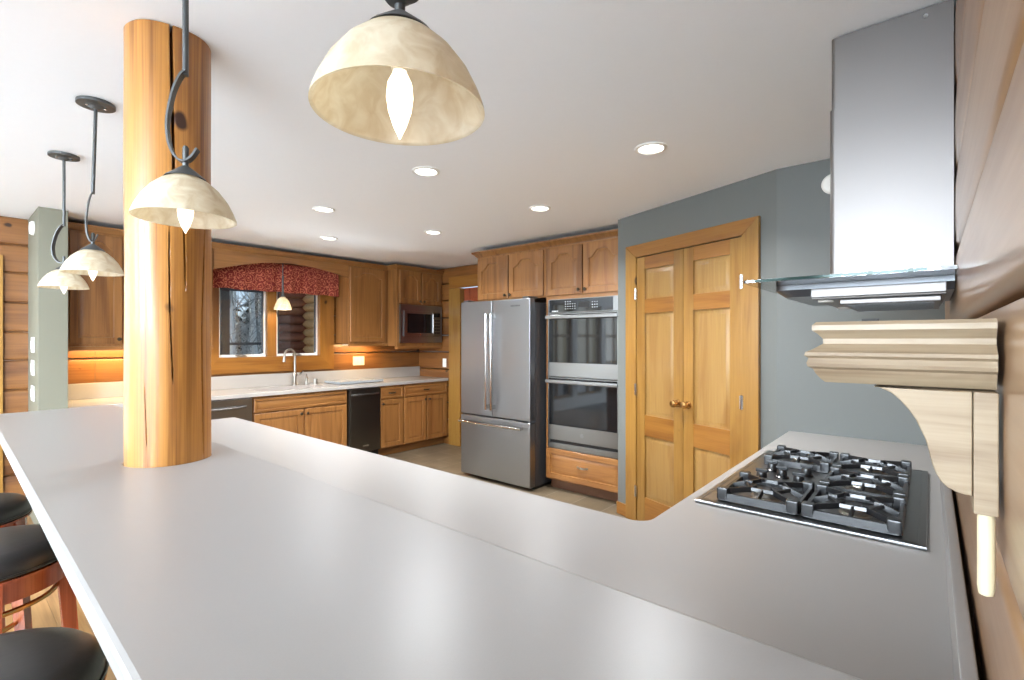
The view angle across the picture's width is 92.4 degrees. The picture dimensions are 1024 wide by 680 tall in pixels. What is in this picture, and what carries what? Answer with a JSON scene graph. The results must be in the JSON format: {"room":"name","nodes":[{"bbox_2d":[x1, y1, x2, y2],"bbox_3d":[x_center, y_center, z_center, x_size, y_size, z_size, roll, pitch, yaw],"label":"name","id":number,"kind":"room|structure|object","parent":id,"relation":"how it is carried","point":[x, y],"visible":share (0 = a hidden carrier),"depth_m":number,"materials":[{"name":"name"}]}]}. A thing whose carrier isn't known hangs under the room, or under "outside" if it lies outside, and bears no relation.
{"room":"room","nodes":[
{"label":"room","id":0,"kind":"room"},
{"bbox_2d":[0,216,27,495],"bbox_3d":[-4.178,0.228,3.884,0.022,2.457,0.499,0,0,40],"label":"wall","id":1,"kind":"structure","parent":0,"point":[14,231],"depth_m":4.01,"materials":[{"name":"brown wood"}]},
{"bbox_2d":[0,255,2,492],"bbox_3d":[-4.176,0.363,3.820,0.012,2.090,0.302,0,0,40],"label":"trim","id":2,"kind":"structure","parent":1,"relation":"attached to","point":[1,256],"depth_m":3.92,"materials":[{"name":"brown wood"}]},
{"bbox_2d":[28,206,67,523],"bbox_3d":[-3.732,0.218,3.945,0.618,2.440,0.168,0,0,40],"label":"pillar","id":3,"kind":"structure","parent":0,"point":[47,307],"depth_m":3.75,"materials":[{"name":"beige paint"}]},
{"bbox_2d":[28,221,34,234],"bbox_3d":[-3.744,-0.872,3.824,0.110,0.110,0.028,0,0,40],"label":"smoke detector","id":4,"kind":"object","parent":3,"relation":"attached to","point":[31,227],"visible":1,"depth_m":3.80,"materials":[{"name":"white plastic"}]},
{"bbox_2d":[30,337,33,352],"bbox_3d":[-3.762,0.038,3.850,0.160,0.120,0.010,0,0,40],"label":"switch plate","id":5,"kind":"object","parent":3,"relation":"attached to","point":[32,338],"visible":1,"depth_m":3.84,"materials":[{"name":"white plastic"}]},
{"bbox_2d":[30,385,33,401],"bbox_3d":[-3.762,0.418,3.850,0.160,0.120,0.010,0,0,40],"label":"switch plate","id":6,"kind":"object","parent":3,"relation":"attached to","point":[32,386],"visible":1,"depth_m":3.84,"materials":[{"name":"white plastic"}]},
{"bbox_2d":[30,360,33,375],"bbox_3d":[-3.762,0.218,3.850,0.160,0.120,0.010,0,0,40],"label":"switch plate","id":7,"kind":"object","parent":3,"relation":"attached to","point":[32,361],"visible":1,"depth_m":3.84,"materials":[{"name":"white plastic"}]},
{"bbox_2d":[5,515,116,679],"bbox_3d":[-0.663,1.498,0.301,10.600,0.120,1.600,0,0,40],"label":"boards","id":8,"kind":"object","parent":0,"point":[46,613],"depth_m":2.56,"materials":[{"name":"beige wood"}]},
{"bbox_2d":[0,493,31,632],"bbox_3d":[-2.160,1.027,1.905,0.434,0.782,0.434,0,0,29],"label":"bar stool","id":9,"kind":"object","parent":8,"relation":"on","point":[15,508],"visible":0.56,"depth_m":1.95,"materials":[{"name":"black leather"}]},
{"bbox_2d":[0,493,30,521],"bbox_3d":[-2.160,0.672,1.905,0.424,0.072,0.424,0,0,29],"label":"cushion","id":10,"kind":"object","parent":9,"relation":"on","point":[14,507],"depth_m":1.96,"materials":[{"name":"black leather"}]},
{"bbox_2d":[0,524,78,633],"bbox_3d":[-1.664,1.027,1.548,0.434,0.782,0.434,0,0,-5],"label":"bar stool","id":11,"kind":"object","parent":8,"relation":"on","point":[29,564],"visible":0.6,"depth_m":1.53,"materials":[{"name":"black leather"}]},
{"bbox_2d":[0,524,56,581],"bbox_3d":[-1.664,0.672,1.548,0.424,0.072,0.424,0,0,-5],"label":"cushion","id":12,"kind":"object","parent":11,"relation":"on","point":[26,552],"depth_m":1.52,"materials":[{"name":"black leather"}]},
{"bbox_2d":[0,627,108,679],"bbox_3d":[-1.039,1.027,0.924,0.434,0.782,0.434,0,0,23],"label":"bar stool","id":13,"kind":"object","parent":8,"relation":"on","point":[43,653],"visible":0.96,"depth_m":1.00,"materials":[{"name":"black leather"}]},
{"bbox_2d":[123,19,211,467],"bbox_3d":[-1.152,0.218,1.650,0.244,2.436,0.250,0,0,40],"label":"log post","id":14,"kind":"object","parent":8,"relation":"on","point":[168,269],"visible":0.61,"depth_m":1.55,"materials":[{"name":"brown wood"}]},
{"bbox_2d":[0,243,419,475],"bbox_3d":[-2.773,0.228,5.644,0.120,2.457,4.398,0,0,40],"label":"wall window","id":15,"kind":"structure","parent":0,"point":[101,365],"depth_m":5.64,"materials":[{"name":"brown wood"}]},
{"bbox_2d":[68,230,122,350],"bbox_3d":[-3.637,-0.412,4.240,0.363,1.000,0.394,0,0,40],"label":"upper cabinet","id":16,"kind":"object","parent":15,"relation":"attached to","point":[95,314],"visible":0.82,"depth_m":4.17,"materials":[{"name":"brown wood"}]},
{"bbox_2d":[123,237,212,349],"bbox_3d":[-3.278,-0.412,4.662,0.363,1.000,0.706,0,0,40],"label":"upper cabinet","id":17,"kind":"object","parent":15,"relation":"attached to","point":[123,237],"visible":0.07,"depth_m":4.82,"materials":[{"name":"brown wood"}]},
{"bbox_2d":[213,248,348,277],"bbox_3d":[-2.583,-0.813,5.512,0.300,0.222,1.480,0,0,40],"label":"valance board","id":18,"kind":"object","parent":17,"relation":"attached to","point":[222,258],"visible":0.97,"depth_m":5.18,"materials":[{"name":"brown wood"}]},
{"bbox_2d":[213,263,338,296],"bbox_3d":[-2.632,-0.699,5.557,0.038,0.326,1.450,0,0,40],"label":"window valance","id":19,"kind":"object","parent":18,"relation":"hanging from","point":[267,277],"visible":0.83,"depth_m":5.54,"materials":[{"name":"red fabric"}]},
{"bbox_2d":[274,263,291,309],"bbox_3d":[-2.553,-0.623,5.470,0.184,0.572,0.184,0,0,40],"label":"mini pendant","id":20,"kind":"object","parent":18,"relation":"hanging from","point":[282,303],"visible":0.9,"depth_m":5.43,"materials":[{"name":"white glass"}]},
{"bbox_2d":[211,288,333,373],"bbox_3d":[-2.733,-0.182,5.633,0.156,1.080,1.435,0,0,40],"label":"window","id":21,"kind":"structure","parent":15,"relation":"attached to","point":[322,357],"depth_m":5.58,"materials":[{"name":"brown wood"}]},
{"bbox_2d":[353,356,363,364],"bbox_3d":[-2.009,0.273,6.438,0.010,0.115,0.165,0,0,40],"label":"switch plate","id":22,"kind":"object","parent":15,"relation":"attached to","point":[358,360],"visible":1,"depth_m":6.43,"materials":[{"name":"beige plastic"}]},
{"bbox_2d":[336,266,387,345],"bbox_3d":[-1.914,-0.417,6.290,0.331,0.990,0.563,0,0,40],"label":"upper cabinet","id":23,"kind":"object","parent":15,"relation":"attached to","point":[362,301],"visible":1,"depth_m":6.13,"materials":[{"name":"brown wood"}]},
{"bbox_2d":[419,264,477,443],"bbox_3d":[0.116,0.228,6.021,3.830,2.457,0.120,0,0,40],"label":"wall","id":24,"kind":"structure","parent":0,"point":[430,363],"depth_m":6.84,"materials":[{"name":"brown wood"}]},
{"bbox_2d":[388,269,441,348],"bbox_3d":[-1.399,-0.405,6.723,0.553,1.035,0.767,0,0,40],"label":"upper cabinet","id":25,"kind":"object","parent":24,"relation":"attached to","point":[404,286],"visible":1,"depth_m":6.42,"materials":[{"name":"brown wood"}]},
{"bbox_2d":[68,222,443,274],"bbox_3d":[-2.306,-0.934,5.423,0.235,0.055,3.925,0,0,40],"label":"crown molding","id":26,"kind":"structure","parent":25,"relation":"attached to","point":[71,226],"depth_m":5.34,"materials":[{"name":"brown wood"}]},
{"bbox_2d":[399,304,441,342],"bbox_3d":[-1.365,-0.213,6.704,0.509,0.498,0.700,0,0,40],"label":"microwave oven","id":27,"kind":"object","parent":25,"relation":"in","point":[417,323],"visible":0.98,"depth_m":6.53,"materials":[{"name":"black metal"}]},
{"bbox_2d":[449,274,477,446],"bbox_3d":[-0.344,0.287,6.399,1.260,2.298,0.142,0,0,40],"label":"door","id":28,"kind":"structure","parent":24,"relation":"in","point":[458,293],"depth_m":6.65,"materials":[{"name":"brown wood"}]},
{"bbox_2d":[0,0,955,269],"bbox_3d":[0.539,-1.062,1.675,10.550,0.120,6.250,0,0,40],"label":"ceiling","id":29,"kind":"structure","parent":0,"point":[734,91],"depth_m":2.16,"materials":[{"name":"white paint"}]},
{"bbox_2d":[37,151,88,293],"bbox_3d":[-2.426,-0.625,2.659,0.210,0.752,0.210,0,0,40],"label":"pendant light","id":30,"kind":"object","parent":29,"relation":"hanging from","point":[55,279],"visible":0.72,"depth_m":2.65,"materials":[{"name":"white glass"}]},
{"bbox_2d":[59,96,123,280],"bbox_3d":[-1.772,-0.625,2.076,0.210,0.752,0.210,0,0,40],"label":"pendant light","id":31,"kind":"object","parent":29,"relation":"hanging from","point":[91,260],"visible":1,"depth_m":2.06,"materials":[{"name":"white glass"}]},
{"bbox_2d":[129,0,236,232],"bbox_3d":[-0.762,-0.625,1.147,0.210,0.752,0.210,0,0,40],"label":"pendant light","id":32,"kind":"object","parent":29,"relation":"hanging from","point":[181,197],"visible":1,"depth_m":1.13,"materials":[{"name":"white glass"}]},
{"bbox_2d":[313,206,334,212],"bbox_3d":[-1.437,-0.997,3.756,0.164,0.008,0.164,0,0,40],"label":"recessed light","id":33,"kind":"object","parent":29,"relation":"in","point":[317,208],"visible":1,"depth_m":3.75,"materials":[{"name":"white plastic"}]},
{"bbox_2d":[320,236,337,239],"bbox_3d":[-1.798,-0.997,4.823,0.164,0.008,0.164,0,0,40],"label":"recessed light","id":34,"kind":"object","parent":29,"relation":"in","point":[323,237],"visible":1,"depth_m":4.82,"materials":[{"name":"white plastic"}]},
{"bbox_2d":[308,0,484,145],"bbox_3d":[-0.139,-0.625,0.608,0.210,0.752,0.210,0,0,40],"label":"pendant light","id":35,"kind":"object","parent":29,"relation":"hanging from","point":[390,78],"visible":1,"depth_m":0.61,"materials":[{"name":"white glass"}]},
{"bbox_2d":[391,67,408,72],"bbox_3d":[-0.139,-0.349,0.608,0.022,0.035,0.022,0,0,40],"label":"socket","id":36,"kind":"object","parent":35,"relation":"attached to","point":[394,69],"depth_m":0.60,"materials":[{"name":"white plastic"}]},
{"bbox_2d":[412,166,439,176],"bbox_3d":[-0.510,-0.997,2.911,0.164,0.008,0.164,0,0,40],"label":"recessed light","id":37,"kind":"object","parent":29,"relation":"in","point":[426,171],"visible":1,"depth_m":2.90,"materials":[{"name":"white plastic"}]},
{"bbox_2d":[424,230,441,234],"bbox_3d":[-0.733,-0.997,4.556,0.164,0.008,0.164,0,0,40],"label":"recessed light","id":38,"kind":"object","parent":29,"relation":"in","point":[433,232],"visible":1,"depth_m":4.55,"materials":[{"name":"white plastic"}]},
{"bbox_2d":[529,205,550,211],"bbox_3d":[0.213,-0.997,3.727,0.164,0.008,0.164,0,0,40],"label":"recessed light","id":39,"kind":"object","parent":29,"relation":"in","point":[539,208],"visible":1,"depth_m":3.72,"materials":[{"name":"white plastic"}]},
{"bbox_2d":[635,142,666,154],"bbox_3d":[0.725,-0.997,2.562,0.164,0.008,0.164,0,0,40],"label":"recessed light","id":40,"kind":"object","parent":29,"relation":"in","point":[650,148],"visible":1,"depth_m":2.56,"materials":[{"name":"white plastic"}]},
{"bbox_2d":[384,443,627,518],"bbox_3d":[0.099,1.488,4.513,6.300,0.100,5.800,0,0,40],"label":"floor","id":41,"kind":"structure","parent":0,"point":[444,457],"depth_m":5.21,"materials":[{"name":"beige tile"}]},
{"bbox_2d":[211,397,251,421],"bbox_3d":[-2.950,1.002,4.772,0.641,0.865,0.596,0,0,40],"label":"dishwasher","id":42,"kind":"object","parent":41,"relation":"on","point":[241,408],"visible":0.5,"depth_m":4.69,"materials":[{"name":"silver metal"}]},
{"bbox_2d":[250,389,346,445],"bbox_3d":[-2.429,1.001,5.413,0.623,0.870,1.034,0,0,40],"label":"base cabinet","id":43,"kind":"object","parent":41,"relation":"on","point":[322,415],"visible":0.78,"depth_m":5.27,"materials":[{"name":"brown wood"}]},
{"bbox_2d":[347,387,379,453],"bbox_3d":[-1.940,1.002,5.965,0.632,0.865,0.420,0,0,40],"label":"trash compactor","id":44,"kind":"object","parent":41,"relation":"on","point":[363,404],"visible":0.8,"depth_m":5.78,"materials":[{"name":"black metal"}]},
{"bbox_2d":[378,385,402,455],"bbox_3d":[-1.696,1.001,6.271,0.626,0.870,0.353,0,0,40],"label":"base cabinet","id":45,"kind":"object","parent":41,"relation":"on","point":[391,397],"visible":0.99,"depth_m":6.09,"materials":[{"name":"brown wood"}]},
{"bbox_2d":[400,381,446,451],"bbox_3d":[-1.340,1.001,6.690,0.626,0.870,0.740,0,0,40],"label":"base cabinet","id":46,"kind":"object","parent":41,"relation":"on","point":[424,404],"visible":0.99,"depth_m":6.49,"materials":[{"name":"brown wood"}]},
{"bbox_2d":[68,366,447,407],"bbox_3d":[-2.393,0.472,5.495,0.639,0.179,3.926,0,0,40],"label":"countertop","id":47,"kind":"structure","parent":46,"relation":"on","point":[258,385],"depth_m":5.41,"materials":[{"name":"white stone"}]},
{"bbox_2d":[283,348,302,384],"bbox_3d":[-2.531,0.309,5.651,0.066,0.430,0.259,0,0,30],"label":"kitchen faucet","id":48,"kind":"object","parent":47,"relation":"on","point":[295,374],"visible":1,"depth_m":5.67,"materials":[{"name":"silver metal"}]},
{"bbox_2d":[292,372,297,384],"bbox_3d":[-2.514,0.446,5.686,0.060,0.155,0.060,0,0,40],"label":"faucet","id":49,"kind":"object","parent":48,"relation":"on","point":[295,374],"depth_m":5.67,"materials":[{"name":"silver metal"}]},
{"bbox_2d":[324,378,383,384],"bbox_3d":[-1.929,0.507,6.065,0.360,0.032,0.635,0,0,40],"label":"board","id":50,"kind":"object","parent":47,"relation":"on","point":[357,380],"visible":1,"depth_m":5.95,"materials":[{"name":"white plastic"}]},
{"bbox_2d":[458,296,550,488],"bbox_3d":[0.050,0.509,5.205,0.940,1.853,0.868,0,0,40],"label":"refrigerator","id":51,"kind":"object","parent":41,"relation":"on","point":[503,420],"visible":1,"depth_m":4.83,"materials":[{"name":"grey metal"}]},
{"bbox_2d":[546,237,617,501],"bbox_3d":[0.878,0.270,4.745,0.845,2.333,0.796,0,0,40],"label":"tall cabinet","id":52,"kind":"object","parent":41,"relation":"on","point":[585,269],"visible":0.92,"depth_m":4.49,"materials":[{"name":"brown wood"}]},
{"bbox_2d":[545,295,617,458],"bbox_3d":[0.819,0.322,4.686,0.782,1.412,0.682,0,0,40],"label":"double oven","id":53,"kind":"object","parent":52,"relation":"in","point":[582,380],"visible":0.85,"depth_m":4.44,"materials":[{"name":"silver metal"}]},
{"bbox_2d":[488,228,617,249],"bbox_3d":[0.591,-0.950,5.118,1.765,0.103,0.640,0,0,40],"label":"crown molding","id":54,"kind":"structure","parent":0,"point":[616,228],"depth_m":4.83,"materials":[{"name":"brown wood"}]},
{"bbox_2d":[478,248,545,302],"bbox_3d":[0.204,-0.654,5.321,0.924,0.485,0.793,0,0,40],"label":"upper cabinet","id":55,"kind":"object","parent":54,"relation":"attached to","point":[517,275],"visible":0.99,"depth_m":5.01,"materials":[{"name":"brown wood"}]},
{"bbox_2d":[471,229,617,257],"bbox_3d":[0.429,-0.922,4.972,1.822,0.060,0.550,0,0,40],"label":"crown molding","id":56,"kind":"structure","parent":54,"relation":"attached to","point":[608,234],"depth_m":4.69,"materials":[{"name":"brown wood"}]},
{"bbox_2d":[618,169,776,503],"bbox_3d":[1.242,0.218,3.813,0.690,2.440,1.895,0,0,-3],"label":"wall","id":57,"kind":"structure","parent":0,"point":[754,196],"depth_m":3.19,"materials":[{"name":"grey paint"}]},
{"bbox_2d":[617,501,625,516],"bbox_3d":[0.904,1.387,4.032,0.016,0.098,0.118,0,0,-29],"label":"baseboard","id":58,"kind":"structure","parent":57,"relation":"attached to","point":[621,507],"depth_m":4.03,"materials":[{"name":"brown wood"}]},
{"bbox_2d":[626,216,760,520],"bbox_3d":[1.186,0.344,3.456,0.081,2.185,1.163,0,0,-29],"label":"door","id":59,"kind":"structure","parent":57,"relation":"in","point":[693,325],"depth_m":3.42,"materials":[{"name":"brown wood"}]},
{"bbox_2d":[777,158,944,445],"bbox_3d":[1.896,0.218,2.667,0.800,2.440,0.120,0,0,40],"label":"wall","id":60,"kind":"structure","parent":0,"point":[806,403],"depth_m":2.76,"materials":[{"name":"grey paint"}]},
{"bbox_2d":[821,175,829,193],"bbox_3d":[1.756,-0.857,2.688,0.110,0.110,0.028,0,0,40],"label":"smoke detector","id":61,"kind":"object","parent":60,"relation":"attached to","point":[825,185],"visible":0.31,"depth_m":2.70,"materials":[{"name":"white plastic"}]},
{"bbox_2d":[862,319,878,320],"bbox_3d":[1.887,-0.052,2.587,0.075,0.120,0.010,0,0,40],"label":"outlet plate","id":62,"kind":"object","parent":60,"relation":"attached to","point":[862,319],"visible":0.15,"depth_m":2.59,"materials":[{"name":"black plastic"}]},
{"bbox_2d":[945,0,1023,679],"bbox_3d":[0.703,0.228,0.649,0.120,2.457,4.700,0,0,40],"label":"wall","id":63,"kind":"structure","parent":0,"point":[988,34],"depth_m":0.55,"materials":[{"name":"brown wood"}]},
{"bbox_2d":[743,0,957,311],"bbox_3d":[1.200,-0.553,1.716,0.503,0.890,0.870,0,0,40],"label":"range hood","id":64,"kind":"object","parent":63,"relation":"attached to","point":[892,112],"visible":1,"depth_m":1.51,"materials":[{"name":"silver metal"}]},
{"bbox_2d":[818,300,833,302],"bbox_3d":[1.012,-0.125,1.582,0.043,0.005,0.043,0,0,7],"label":"lamp","id":65,"kind":"object","parent":64,"relation":"attached to","point":[819,301],"depth_m":1.57,"materials":[{"name":"white plastic"}]},
{"bbox_2d":[804,318,998,596],"bbox_3d":[0.500,0.121,0.636,0.167,0.284,0.266,0,0,40],"label":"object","id":66,"kind":"object","parent":63,"relation":"attached to","point":[945,372],"visible":1,"depth_m":0.51,"materials":[{"name":"brown wood"}]},
{"bbox_2d":[940,481,978,679],"bbox_3d":[1.297,0.473,1.466,0.019,0.102,2.474,0,0,40],"label":"backsplash","id":67,"kind":"structure","parent":63,"relation":"attached to","point":[963,649],"depth_m":0.81,"materials":[{"name":"grey stone"}]},
{"bbox_3d":[-0.248,0.938,1.059,1.850,1.000,0.132,0,0,40],"label":"towel bar","id":68,"kind":"object","parent":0,"visible":0},
{"bbox_2d":[0,405,861,679],"bbox_3d":[-1.170,0.418,1.558,3.898,0.040,0.577,0,0,40],"label":"countertop","id":69,"kind":"structure","parent":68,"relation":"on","point":[229,564],"depth_m":0.78,"materials":[{"name":"grey stone"}]},
{"label":"outside","id":70,"kind":"structure","parent":0,"visible":0},
{"bbox_3d":[-17.579,0.949,28.099,50.000,4.774,70.000,0,0,40],"label":"ground","id":71,"kind":"structure","parent":70,"visible":0},
{"bbox_2d":[230,291,260,354],"bbox_3d":[-6.495,-0.295,11.419,2.405,6.675,2.131,0,0,40],"label":"birch tree","id":72,"kind":"object","parent":71,"relation":"on","point":[233,348],"visible":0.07,"depth_m":11.46,"materials":[{"name":"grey plant"}]},
{"bbox_2d":[230,291,260,354],"bbox_3d":[-6.647,-0.942,11.758,1.667,7.973,2.763,0,0,9],"label":"birch tree","id":73,"kind":"object","parent":71,"relation":"on","point":[232,300],"visible":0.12,"depth_m":11.76,"materials":[{"name":"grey plant"}]},
{"bbox_2d":[233,291,259,354],"bbox_3d":[-7.775,0.119,13.681,2.633,5.694,2.168,0,0,-16],"label":"birch tree","id":74,"kind":"object","parent":71,"relation":"on","point":[234,292],"visible":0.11,"depth_m":13.67,"materials":[{"name":"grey plant"}]},
{"bbox_2d":[233,292,260,353],"bbox_3d":[-6.450,-0.976,12.376,2.171,8.031,2.360,0,0,40],"label":"birch tree","id":75,"kind":"object","parent":71,"relation":"on","point":[251,296],"visible":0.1,"depth_m":12.15,"materials":[{"name":"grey plant"}]},
{"bbox_2d":[234,293,259,353],"bbox_3d":[-7.433,-0.691,14.002,2.732,7.254,2.158,0,0,40],"label":"birch tree","id":76,"kind":"object","parent":71,"relation":"on","point":[255,293],"visible":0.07,"depth_m":13.98,"materials":[{"name":"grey plant"}]},
{"bbox_2d":[237,293,257,352],"bbox_3d":[-10.197,-0.306,19.707,2.974,5.380,2.928,0,0,40],"label":"fir tree","id":77,"kind":"object","parent":71,"relation":"on","point":[247,310],"visible":0.02,"depth_m":19.30,"materials":[{"name":"grey plant"}]},
{"bbox_2d":[234,294,260,351],"bbox_3d":[-6.823,-0.222,13.849,2.150,6.512,2.652,0,0,40],"label":"birch tree","id":78,"kind":"object","parent":71,"relation":"on","point":[235,294],"visible":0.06,"depth_m":13.21,"materials":[{"name":"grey plant"}]},
{"bbox_2d":[234,293,260,339],"bbox_3d":[-6.425,-0.249,13.118,2.306,6.575,2.128,0,0,40],"label":"birch tree","id":79,"kind":"object","parent":71,"relation":"on","point":[254,293],"visible":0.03,"depth_m":12.90,"materials":[{"name":"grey plant"}]},
{"bbox_2d":[236,291,260,353],"bbox_3d":[-7.424,-0.360,13.877,2.178,6.638,2.410,0,0,8],"label":"birch tree","id":80,"kind":"object","parent":71,"relation":"on","point":[240,291],"visible":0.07,"depth_m":13.93,"materials":[{"name":"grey plant"}]},
{"bbox_2d":[236,295,261,353],"bbox_3d":[-8.042,-0.077,15.753,2.166,5.802,2.225,0,0,40],"label":"birch tree","id":81,"kind":"object","parent":71,"relation":"on","point":[259,351],"visible":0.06,"depth_m":15.61,"materials":[{"name":"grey plant"}]},
{"bbox_2d":[239,292,260,353],"bbox_3d":[-7.367,-0.808,14.975,2.412,7.441,2.326,0,0,2],"label":"birch tree","id":82,"kind":"object","parent":71,"relation":"on","point":[244,292],"visible":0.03,"depth_m":14.54,"materials":[{"name":"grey plant"}]},
{"bbox_2d":[279,292,313,353],"bbox_3d":[-3.666,0.197,8.382,0.550,2.828,0.573,0,0,40],"label":"log wing","id":83,"kind":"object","parent":71,"relation":"on","point":[296,325],"visible":0.14,"depth_m":8.41},
{"bbox_3d":[1.603,1.001,2.379,0.633,0.870,0.596,0,0,40],"label":"base cabinet","id":84,"kind":"object","parent":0,"visible":0},
{"bbox_2d":[211,417,978,679],"bbox_3d":[-0.085,0.492,2.640,3.648,0.140,2.481,0,0,40],"label":"countertop","id":85,"kind":"structure","parent":84,"relation":"on","point":[859,607],"depth_m":1.18,"materials":[{"name":"grey stone"}]},
{"bbox_2d":[695,445,927,550],"bbox_3d":[1.110,0.496,1.754,0.572,0.055,0.930,0,0,40],"label":"gas cooktop","id":86,"kind":"object","parent":85,"relation":"in","point":[886,501],"visible":1,"depth_m":1.57,"materials":[{"name":"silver metal"}]},
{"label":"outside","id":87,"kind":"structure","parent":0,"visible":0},
{"bbox_2d":[220,288,280,354],"bbox_3d":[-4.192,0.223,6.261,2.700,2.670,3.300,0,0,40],"label":"window frame","id":88,"kind":"structure","parent":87,"point":[225,343],"depth_m":7.42,"materials":[{"name":"paint"}]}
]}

